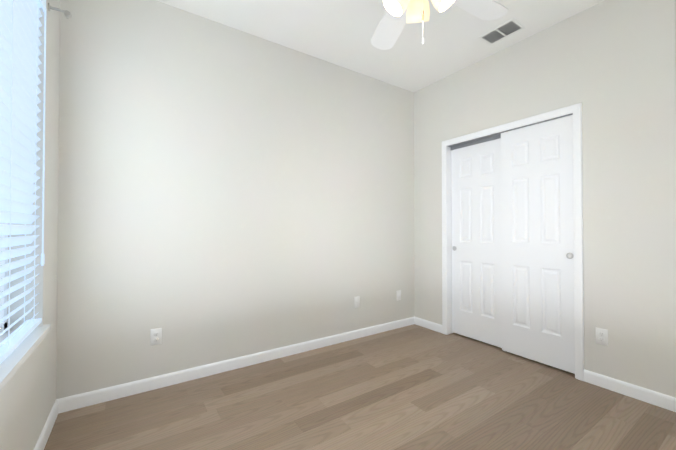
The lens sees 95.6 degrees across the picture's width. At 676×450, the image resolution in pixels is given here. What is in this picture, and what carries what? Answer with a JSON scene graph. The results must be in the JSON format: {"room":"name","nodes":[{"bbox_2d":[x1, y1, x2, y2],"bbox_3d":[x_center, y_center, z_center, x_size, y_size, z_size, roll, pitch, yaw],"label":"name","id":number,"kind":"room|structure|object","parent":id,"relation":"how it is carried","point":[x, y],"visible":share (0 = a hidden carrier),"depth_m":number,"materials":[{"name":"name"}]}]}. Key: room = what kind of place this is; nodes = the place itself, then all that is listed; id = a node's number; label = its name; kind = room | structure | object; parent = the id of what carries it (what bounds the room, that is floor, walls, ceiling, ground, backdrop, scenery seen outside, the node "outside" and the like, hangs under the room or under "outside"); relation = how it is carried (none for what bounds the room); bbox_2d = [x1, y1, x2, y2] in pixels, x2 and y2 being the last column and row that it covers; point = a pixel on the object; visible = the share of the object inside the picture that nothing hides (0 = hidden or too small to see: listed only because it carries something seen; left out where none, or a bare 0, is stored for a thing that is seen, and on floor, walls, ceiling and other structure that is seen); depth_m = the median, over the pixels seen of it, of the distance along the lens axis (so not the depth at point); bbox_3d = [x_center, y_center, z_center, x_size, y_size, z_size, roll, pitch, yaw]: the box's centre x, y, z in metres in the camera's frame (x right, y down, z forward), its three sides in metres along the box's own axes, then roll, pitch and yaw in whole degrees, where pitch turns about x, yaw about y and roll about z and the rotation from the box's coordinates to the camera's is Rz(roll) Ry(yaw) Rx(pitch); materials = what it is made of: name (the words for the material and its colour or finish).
{"room":"empty bedroom","nodes":[
{"label":"empty bedroom","id":0,"kind":"room"},
{"bbox_2d":[0,0,59,449],"bbox_3d":[-0.911,-0.249,0.490,0.200,2.797,3.700,0,-1,-34],"label":"wall","id":1,"kind":"structure","parent":0,"point":[27,396],"depth_m":1.61,"materials":[{"name":"paint"}]},
{"bbox_2d":[0,210,8,332],"bbox_3d":[-1.409,-0.340,1.134,0.050,1.725,0.943,0,-1,-34],"label":"window","id":2,"kind":"structure","parent":1,"relation":"in","point":[3,313],"depth_m":1.49,"materials":[{"name":"white plastic"}]},
{"bbox_2d":[0,0,45,363],"bbox_3d":[-1.299,-0.350,1.208,0.072,1.701,0.941,0,-1,-34],"label":"window blinds","id":3,"kind":"object","parent":1,"relation":"attached to","point":[20,53],"visible":1,"depth_m":1.34,"materials":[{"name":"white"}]},
{"bbox_2d":[0,324,50,390],"bbox_3d":[-1.331,0.537,1.176,0.178,0.028,1.003,0,-1,-34],"label":"window sill","id":4,"kind":"structure","parent":1,"relation":"attached to","point":[14,361],"depth_m":1.27,"materials":[{"name":"white wood"}]},
{"bbox_2d":[34,398,61,449],"bbox_3d":[-0.831,1.108,0.546,0.013,0.086,3.270,0,-1,-34],"label":"baseboard","id":5,"kind":"structure","parent":1,"relation":"attached to","point":[56,409],"depth_m":1.69,"materials":[{"name":"white wood"}]},
{"bbox_2d":[48,3,70,18],"bbox_3d":[-1.533,-1.177,1.691,0.093,0.054,0.039,0,-1,-34],"label":"curtain bracket","id":6,"kind":"object","parent":1,"relation":"attached to","point":[67,13],"visible":1,"depth_m":1.69,"materials":[{"name":"silver metal"}]},
{"bbox_2d":[56,0,414,398],"bbox_3d":[-0.164,-0.218,3.069,4.316,2.797,0.150,0,-1,-34],"label":"wall","id":7,"kind":"structure","parent":0,"point":[225,192],"depth_m":2.42,"materials":[{"name":"paint"}]},
{"bbox_2d":[150,328,161,345],"bbox_3d":[-1.303,0.801,2.197,0.070,0.115,0.008,0,-1,-34],"label":"outlet","id":8,"kind":"object","parent":7,"relation":"attached to","point":[155,336],"visible":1,"depth_m":2.19,"materials":[{"name":"white plastic"}]},
{"bbox_2d":[62,317,413,412],"bbox_3d":[-0.397,1.134,2.799,3.186,0.086,0.013,0,-1,-34],"label":"baseboard","id":9,"kind":"structure","parent":7,"relation":"attached to","point":[94,397],"depth_m":2.39,"materials":[{"name":"white wood"}]},
{"bbox_2d":[354,296,359,307],"bbox_3d":[0.202,0.807,3.203,0.070,0.115,0.016,0,-1,-34],"label":"electrical outlet plate","id":10,"kind":"object","parent":7,"relation":"attached to","point":[357,302],"visible":1,"depth_m":3.20,"materials":[{"name":"white plastic"}]},
{"bbox_2d":[396,290,400,300],"bbox_3d":[0.707,0.814,3.541,0.070,0.115,0.016,0,-1,-34],"label":"electrical outlet plate","id":11,"kind":"object","parent":7,"relation":"attached to","point":[398,294],"visible":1,"depth_m":3.54,"materials":[{"name":"white plastic"}]},
{"bbox_2d":[44,324,675,449],"bbox_3d":[0.798,1.213,1.620,4.316,0.100,3.700,0,-1,-34],"label":"floor","id":12,"kind":"structure","parent":0,"point":[414,387],"depth_m":1.95,"materials":[{"name":"laminate"}]},
{"bbox_2d":[156,0,603,91],"bbox_3d":[0.798,-1.684,1.654,4.316,0.100,3.700,0,-1,-34],"label":"ceiling","id":13,"kind":"structure","parent":0,"point":[339,32],"depth_m":2.54,"materials":[{"name":"paint"}]},
{"bbox_2d":[371,0,507,49],"bbox_3d":[0.465,-1.279,1.588,1.246,0.711,1.269,0,-1,-34],"label":"ceiling fan","id":14,"kind":"object","parent":13,"relation":"hanging from","point":[398,16],"visible":1,"depth_m":1.81,"materials":[{"name":"white"}]},
{"bbox_2d":[478,18,525,44],"bbox_3d":[1.375,-1.617,2.584,0.203,0.012,0.298,0,-1,-34],"label":"ceiling vent","id":15,"kind":"object","parent":13,"relation":"in","point":[510,27],"visible":1,"depth_m":2.57,"materials":[{"name":"white metal"}]},
{"bbox_2d":[414,0,675,397],"bbox_3d":[1.525,-0.220,2.937,0.140,2.797,2.352,0,-1,-34],"label":"wall","id":16,"kind":"structure","parent":0,"point":[609,65],"depth_m":2.20,"materials":[{"name":"paint"}]},
{"bbox_2d":[414,316,441,332],"bbox_3d":[1.039,1.142,3.507,0.013,0.086,0.376,0,-1,-34],"label":"baseboard","id":17,"kind":"structure","parent":16,"relation":"attached to","point":[418,321],"depth_m":3.50,"materials":[{"name":"white wood"}]},
{"bbox_2d":[448,113,572,149],"bbox_3d":[1.558,-0.845,2.892,0.113,0.040,1.150,0,-1,-34],"label":"track","id":18,"kind":"object","parent":16,"relation":"attached to","point":[477,141],"visible":0.39,"depth_m":3.03,"materials":[{"name":"silver metal"}]},
{"bbox_2d":[451,138,501,347],"bbox_3d":[1.418,0.168,3.128,0.038,1.993,0.575,0,-1,-34],"label":"closet door","id":19,"kind":"structure","parent":18,"relation":"hanging from","point":[476,244],"depth_m":3.11,"materials":[{"name":"white wood"}]},
{"bbox_2d":[501,115,574,373],"bbox_3d":[1.697,0.148,2.630,0.038,2.021,0.575,0,-1,-34],"label":"closet door","id":20,"kind":"structure","parent":18,"relation":"hanging from","point":[537,242],"depth_m":2.60,"materials":[{"name":"white wood"}]},
{"bbox_2d":[442,103,583,380],"bbox_3d":[1.552,0.128,2.876,0.157,2.100,1.264,0,-1,-34],"label":"trim","id":21,"kind":"structure","parent":16,"relation":"attached to","point":[575,110],"depth_m":2.42,"materials":[{"name":"white wood"}]},
{"bbox_2d":[595,327,607,345],"bbox_3d":[1.908,0.808,2.220,0.008,0.115,0.070,0,-1,-34],"label":"outlet","id":22,"kind":"object","parent":16,"relation":"attached to","point":[601,336],"visible":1,"depth_m":2.22,"materials":[{"name":"white plastic"}]},
{"bbox_2d":[584,369,675,411],"bbox_3d":[1.984,1.126,2.099,0.013,0.086,0.487,0,-1,-34],"label":"baseboard","id":23,"kind":"structure","parent":16,"relation":"attached to","point":[664,401],"depth_m":2.08,"materials":[{"name":"white wood"}]},
{"bbox_2d":[674,0,675,102],"bbox_3d":[2.626,-0.232,1.893,1.000,2.797,0.140,0,-1,11],"label":"wall","id":24,"kind":"structure","parent":0,"point":[675,43],"depth_m":1.93,"materials":[{"name":"paint"}]}
]}

